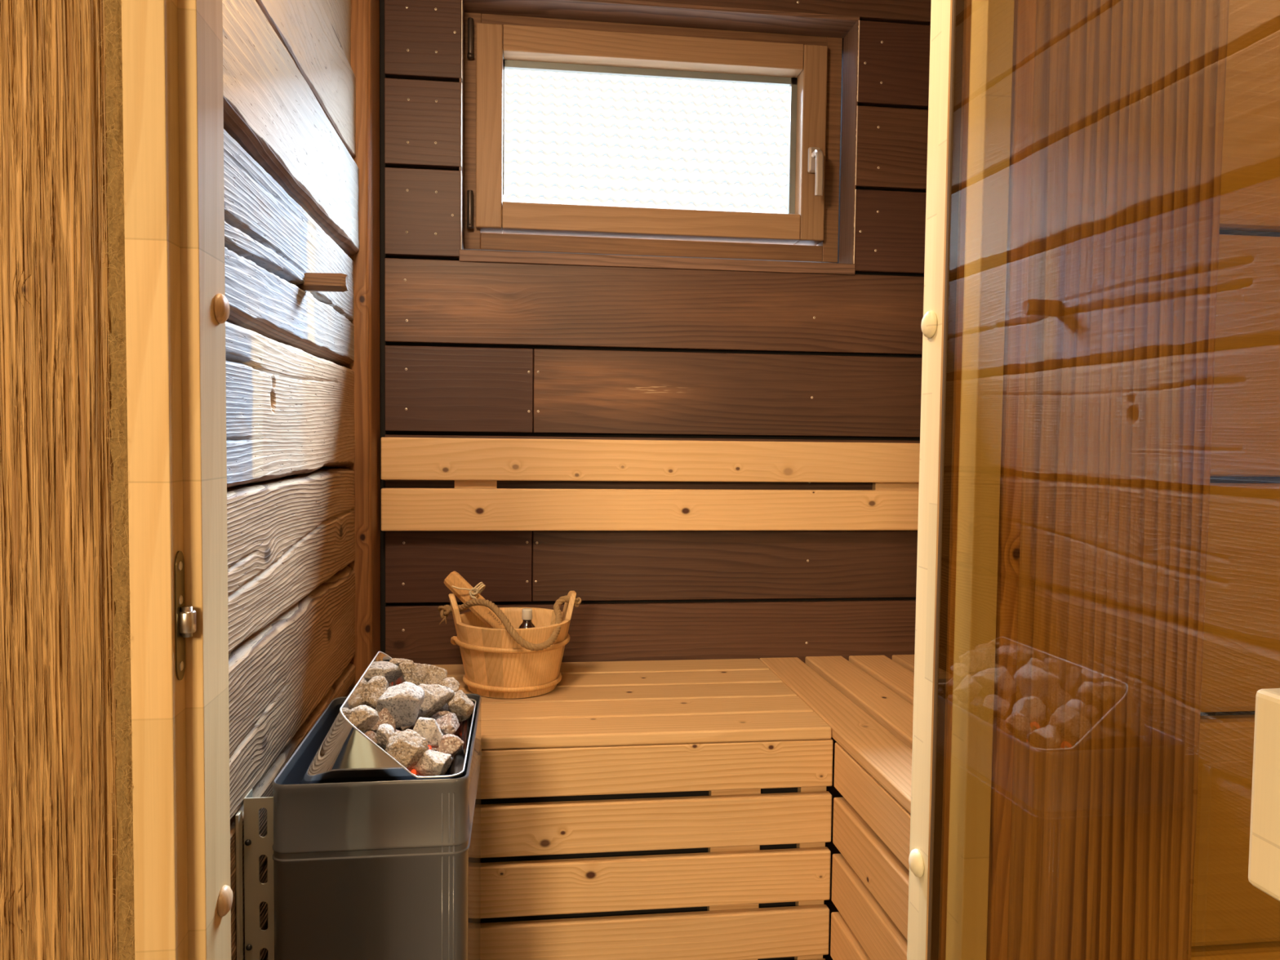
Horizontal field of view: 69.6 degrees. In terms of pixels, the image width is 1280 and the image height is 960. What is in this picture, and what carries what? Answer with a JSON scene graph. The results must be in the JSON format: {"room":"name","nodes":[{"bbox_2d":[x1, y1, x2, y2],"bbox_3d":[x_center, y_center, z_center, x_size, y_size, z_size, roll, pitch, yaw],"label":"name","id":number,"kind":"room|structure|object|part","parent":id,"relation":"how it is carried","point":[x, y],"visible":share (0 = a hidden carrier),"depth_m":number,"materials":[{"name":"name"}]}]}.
{"room":"sauna","nodes":[
{"label":"sauna","id":0,"kind":"room"},
{"bbox_2d":[222,0,359,959],"bbox_3d":[-0.558,0.080,1.379,0.131,2.500,1.435,0,3,-7],"label":"wall","id":1,"kind":"structure","parent":0,"point":[291,173],"depth_m":1.27,"materials":[{"name":"brown"}]},
{"bbox_2d":[121,0,232,959],"bbox_3d":[-0.333,0.370,0.683,0.046,1.990,0.082,0,3,-7],"label":"trim","id":2,"kind":"structure","parent":1,"relation":"attached to","point":[177,306],"depth_m":0.64,"materials":[{"name":"brown wood"}]},
{"bbox_3d":[-0.322,0.095,0.643,0.001,0.091,0.016,0,3,-7],"label":"strike plate","id":3,"kind":"part","parent":2,"relation":"part of","materials":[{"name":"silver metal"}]},
{"bbox_2d":[295,272,348,292],"bbox_3d":[-0.481,-0.298,1.385,0.080,0.027,0.022,0,3,-7],"label":"peg","id":4,"kind":"object","parent":1,"relation":"attached to","point":[313,282],"visible":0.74,"depth_m":1.38,"materials":[{"name":"brown wood"}]},
{"bbox_2d":[328,0,380,684],"bbox_3d":[-0.583,0.084,1.841,0.106,2.450,0.111,0,3,-7],"label":"trim","id":5,"kind":"structure","parent":1,"relation":"attached to","point":[365,14],"depth_m":1.79,"materials":[{"name":"brown wood"}]},
{"bbox_2d":[235,651,481,959],"bbox_3d":[-0.355,0.591,1.245,0.262,0.656,0.363,0,3,-7],"label":"heater","id":6,"kind":"object","parent":1,"relation":"attached to","point":[370,856],"visible":0.86,"depth_m":1.07,"materials":[{"name":"grey metal"}]},
{"bbox_2d":[347,705,379,733],"bbox_3d":[-0.345,0.299,1.137,0.034,0.037,0.041,3,3,41],"label":"stone","id":7,"kind":"object","parent":6,"relation":"in","point":[364,717],"visible":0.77,"depth_m":1.13,"materials":[{"name":"beige stone"}]},
{"bbox_2d":[364,730,377,744],"bbox_3d":[-0.331,0.317,1.127,0.022,0.018,0.022,-2,4,-44],"label":"stone","id":8,"kind":"object","parent":6,"relation":"in","point":[371,735],"visible":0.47,"depth_m":1.12,"materials":[{"name":"brown stone"}]},
{"bbox_2d":[365,675,388,709],"bbox_3d":[-0.359,0.296,1.261,0.034,0.052,0.048,2,3,19],"label":"stone","id":9,"kind":"object","parent":6,"relation":"in","point":[376,686],"visible":0.52,"depth_m":1.25,"materials":[{"name":"beige stone"}]},
{"bbox_2d":[375,723,394,751],"bbox_3d":[-0.315,0.319,1.133,0.024,0.034,0.027,0,3,-12],"label":"stone","id":10,"kind":"object","parent":6,"relation":"in","point":[384,731],"visible":0.77,"depth_m":1.12,"materials":[{"name":"grey stone"}]},
{"bbox_2d":[298,652,475,784],"bbox_3d":[-0.327,0.342,1.243,0.192,0.155,0.326,0,3,-7],"label":"tray","id":11,"kind":"object","parent":6,"relation":"on","point":[345,754],"depth_m":1.08,"materials":[{"name":"silver metal"}]},
{"bbox_2d":[374,661,402,684],"bbox_3d":[-0.371,0.284,1.349,0.053,0.030,0.040,0,4,-7],"label":"stone","id":12,"kind":"object","parent":6,"relation":"in","point":[390,671],"visible":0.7,"depth_m":1.34,"materials":[{"name":"grey stone"}]},
{"bbox_2d":[375,681,424,728],"bbox_3d":[-0.316,0.297,1.208,0.065,0.059,0.060,0,4,-7],"label":"stone","id":13,"kind":"object","parent":6,"relation":"in","point":[403,701],"visible":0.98,"depth_m":1.19,"materials":[{"name":"grey stone"}]},
{"bbox_2d":[388,657,413,666],"bbox_3d":[-0.360,0.276,1.386,0.039,0.014,0.020,0,3,-7],"label":"stone","id":14,"kind":"object","parent":6,"relation":"in","point":[396,661],"visible":0.48,"depth_m":1.38,"materials":[{"name":"beige stone"}]},
{"bbox_2d":[385,728,429,771],"bbox_3d":[-0.283,0.331,1.116,0.053,0.055,0.051,0,4,-7],"label":"stone","id":15,"kind":"object","parent":6,"relation":"in","point":[407,746],"visible":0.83,"depth_m":1.10,"materials":[{"name":"beige stone"}]},
{"bbox_2d":[399,662,427,685],"bbox_3d":[-0.331,0.286,1.352,0.053,0.042,0.043,1,3,2],"label":"stone","id":16,"kind":"object","parent":6,"relation":"in","point":[415,673],"visible":0.83,"depth_m":1.34,"materials":[{"name":"beige stone"}]},
{"bbox_2d":[413,716,443,747],"bbox_3d":[-0.273,0.325,1.179,0.045,0.044,0.042,-2,3,-40],"label":"stone","id":17,"kind":"object","parent":6,"relation":"in","point":[428,728],"visible":0.65,"depth_m":1.17,"materials":[{"name":"grey stone"}]},
{"bbox_2d":[413,749,452,776],"bbox_3d":[-0.250,0.347,1.116,0.047,0.037,0.034,0,3,-17],"label":"stone","id":18,"kind":"object","parent":6,"relation":"in","point":[432,763],"visible":0.88,"depth_m":1.11,"materials":[{"name":"grey stone"}]},
{"bbox_2d":[417,684,454,719],"bbox_3d":[-0.294,0.306,1.275,0.070,0.052,0.049,1,3,11],"label":"stone","id":19,"kind":"object","parent":6,"relation":"in","point":[436,695],"visible":0.62,"depth_m":1.26,"materials":[{"name":"grey stone"}]},
{"bbox_2d":[426,664,447,684],"bbox_3d":[-0.301,0.292,1.351,0.029,0.043,0.036,-2,4,-43],"label":"stone","id":20,"kind":"object","parent":6,"relation":"in","point":[435,675],"visible":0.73,"depth_m":1.34,"materials":[{"name":"beige stone"}]},
{"bbox_2d":[432,710,451,720],"bbox_3d":[-0.282,0.352,1.315,0.040,0.040,0.049,0,3,-7],"label":"stone","id":21,"kind":"object","parent":6,"relation":"in","point":[440,714],"visible":0.12,"depth_m":1.31,"materials":[{"name":"brown stone"}]},
{"bbox_2d":[431,747,453,761],"bbox_3d":[-0.270,0.365,1.229,0.041,0.039,0.051,0,3,-7],"label":"stone","id":22,"kind":"object","parent":6,"relation":"in","point":[433,748],"visible":0.03,"depth_m":1.22,"materials":[{"name":"brown stone"}]},
{"bbox_2d":[435,712,459,735],"bbox_3d":[-0.253,0.327,1.224,0.036,0.033,0.040,2,3,35],"label":"stone","id":23,"kind":"object","parent":22,"relation":"on","point":[448,723],"visible":0.81,"depth_m":1.21,"materials":[{"name":"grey stone"}]},
{"bbox_2d":[440,676,459,692],"bbox_3d":[-0.276,0.303,1.339,0.030,0.031,0.028,2,3,34],"label":"stone","id":24,"kind":"object","parent":6,"relation":"in","point":[451,682],"visible":0.54,"depth_m":1.33,"materials":[{"name":"beige stone"}]},
{"bbox_2d":[446,689,474,721],"bbox_3d":[-0.251,0.315,1.286,0.040,0.046,0.047,0,1,-7],"label":"stone","id":25,"kind":"object","parent":6,"relation":"in","point":[460,704],"visible":0.95,"depth_m":1.27,"materials":[{"name":"beige stone"}]},
{"bbox_3d":[-0.354,0.360,1.348,0.044,0.040,0.048,0,3,-7],"label":"stone","id":26,"kind":"object","parent":6,"relation":"in","visible":0},
{"bbox_2d":[395,719,417,731],"bbox_3d":[-0.336,0.351,1.324,0.041,0.040,0.039,-1,3,-37],"label":"stone","id":27,"kind":"object","parent":26,"relation":"on","point":[402,728],"visible":0.16,"depth_m":1.31,"materials":[{"name":"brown stone"}]},
{"bbox_3d":[-0.336,0.370,1.184,0.039,0.040,0.047,0,3,-7],"label":"stone","id":28,"kind":"object","parent":6,"relation":"in","visible":0},
{"bbox_2d":[371,707,395,733],"bbox_3d":[-0.330,0.315,1.183,0.034,0.042,0.031,0,4,-7],"label":"stone","id":29,"kind":"object","parent":28,"relation":"on","point":[385,717],"visible":0.58,"depth_m":1.18,"materials":[{"name":"brown stone"}]},
{"bbox_3d":[-0.263,0.379,1.155,0.041,0.039,0.043,0,3,-7],"label":"stone","id":30,"kind":"object","parent":6,"relation":"in","visible":0},
{"bbox_2d":[436,733,464,757],"bbox_3d":[-0.241,0.337,1.168,0.036,0.030,0.036,0,3,-7],"label":"stone","id":31,"kind":"object","parent":30,"relation":"on","point":[449,744],"visible":0.8,"depth_m":1.16,"materials":[{"name":"brown stone"}]},
{"bbox_2d":[379,0,931,959],"bbox_3d":[0.198,0.056,2.095,1.720,2.500,0.202,0,3,-7],"label":"wall","id":32,"kind":"structure","parent":0,"point":[468,349],"depth_m":1.97,"materials":[{"name":"brown wood"}]},
{"bbox_2d":[381,437,919,531],"bbox_3d":[0.260,0.012,1.981,1.586,0.190,0.040,0,3,-7],"label":"backrest","id":33,"kind":"object","parent":32,"relation":"attached to","point":[476,465],"visible":0.62,"depth_m":1.93,"materials":[{"name":"brown wood"}]},
{"bbox_2d":[458,0,859,275],"bbox_3d":[0.040,-0.731,2.016,0.848,0.558,0.165,0,3,-7],"label":"window","id":34,"kind":"structure","parent":32,"relation":"in","point":[801,51],"depth_m":2.01,"materials":[{"name":"brown wood"}]},
{"bbox_3d":[0.391,-0.676,2.029,0.019,0.102,0.038,0,3,-7],"label":"handle lever","id":35,"kind":"part","parent":34,"relation":"part of","materials":[{"name":"silver metal"}]},
{"bbox_2d":[1191,0,1279,959],"bbox_3d":[-0.118,0.140,0.726,3.550,2.450,0.075,0,3,-7],"label":"wall","id":36,"kind":"structure","parent":0,"point":[1233,919],"depth_m":0.77,"materials":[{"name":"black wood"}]},
{"bbox_2d":[906,0,1014,959],"bbox_3d":[0.247,0.373,0.756,0.036,1.990,0.082,0,3,-7],"label":"trim","id":37,"kind":"structure","parent":36,"relation":"attached to","point":[992,24],"depth_m":0.71,"materials":[{"name":"brown wood"}]},
{"bbox_2d":[986,0,1036,959],"bbox_3d":[0.276,0.373,0.767,0.015,1.990,0.093,0,3,-7],"label":"trim","id":38,"kind":"structure","parent":36,"relation":"attached to","point":[1024,11],"depth_m":0.70,"materials":[{"name":"brown wood"}]},
{"bbox_2d":[925,0,1279,959],"bbox_3d":[0.258,0.389,0.421,0.047,1.910,0.596,0,3,-7],"label":"door","id":39,"kind":"structure","parent":36,"relation":"in","point":[1264,867],"depth_m":0.69,"materials":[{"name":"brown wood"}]},
{"bbox_3d":[0.264,0.123,0.335,0.035,0.080,0.069,0,3,-7],"label":"handle","id":40,"kind":"part","parent":39,"relation":"part of","materials":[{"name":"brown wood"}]},
{"bbox_3d":[-0.057,1.452,-0.014,3.700,0.100,4.450,0,3,-7],"label":"floor","id":41,"kind":"structure","parent":0,"visible":0},
{"bbox_2d":[0,0,119,959],"bbox_3d":[-0.465,0.369,0.673,0.192,1.990,0.105,0,3,-7],"label":"wall","id":42,"kind":"structure","parent":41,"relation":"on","point":[57,886],"depth_m":0.61,"materials":[{"name":"brown wood"}]},
{"bbox_2d":[92,0,135,959],"bbox_3d":[-0.358,0.372,0.641,0.015,1.990,0.027,0,3,-7],"label":"door frame","id":43,"kind":"structure","parent":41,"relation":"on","point":[118,489],"depth_m":0.63,"materials":[{"name":"brown wood"}]},
{"bbox_2d":[431,658,833,959],"bbox_3d":[-0.126,0.859,1.743,0.834,0.921,0.484,0,3,-7],"label":"bench","id":44,"kind":"object","parent":41,"relation":"on","point":[681,809],"visible":0.56,"depth_m":1.52,"materials":[{"name":"brown wood"}]},
{"bbox_2d":[437,591,581,698],"bbox_3d":[-0.235,0.305,1.750,0.238,0.179,0.221,2,3,31],"label":"bucket","id":45,"kind":"object","parent":44,"relation":"on","point":[510,662],"visible":0.96,"depth_m":1.68,"materials":[{"name":"wood"}]},
{"bbox_2d":[444,570,505,628],"bbox_3d":[-0.292,0.253,1.744,0.180,0.153,0.054,2,3,19],"label":"ladle","id":46,"kind":"object","parent":45,"relation":"in","point":[455,582],"visible":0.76,"depth_m":1.75,"materials":[{"name":"brown wood"}]},
{"bbox_3d":[-0.327,0.215,1.756,0.063,0.038,0.040,0,3,-7],"label":"cord","id":47,"kind":"part","parent":46,"relation":"part of","materials":[{"name":"beige fabric"}]},
{"bbox_3d":[-0.239,0.260,1.686,0.270,0.082,0.140,0,3,-7],"label":"rope handle","id":48,"kind":"part","parent":45,"relation":"part of","materials":[{"name":"fabric"}]},
{"bbox_2d":[518,608,535,628],"bbox_3d":[-0.218,0.315,1.774,0.042,0.133,0.042,0,3,-7],"label":"bottle","id":49,"kind":"object","parent":45,"relation":"in","point":[526,615],"visible":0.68,"depth_m":1.76,"materials":[{"name":"brown glass"}]},
{"bbox_3d":[-0.103,0.881,1.549,0.830,0.895,0.007,0,3,-7],"label":"lining panel","id":50,"kind":"part","parent":44,"relation":"part of","materials":[{"name":"beige wood"}]},
{"bbox_2d":[759,654,914,959],"bbox_3d":[0.717,0.868,1.529,0.788,0.902,1.128,0,3,-7],"label":"bench","id":51,"kind":"object","parent":41,"relation":"on","point":[866,701],"visible":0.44,"depth_m":1.47,"materials":[{"name":"brown wood"}]},
{"bbox_2d":[1007,0,1229,959],"bbox_3d":[0.361,0.374,0.780,0.156,1.990,0.099,0,3,-7],"label":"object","id":52,"kind":"object","parent":41,"relation":"on","point":[1129,95],"visible":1,"depth_m":0.71,"materials":[{"name":"brown glass"}]},
{"label":"outside","id":53,"kind":"structure","parent":0,"visible":0},
{"bbox_2d":[502,68,789,233],"bbox_3d":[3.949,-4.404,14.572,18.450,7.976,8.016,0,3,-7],"label":"window pane","id":54,"kind":"structure","parent":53,"point":[562,180],"depth_m":15.08,"materials":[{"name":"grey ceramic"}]}
]}

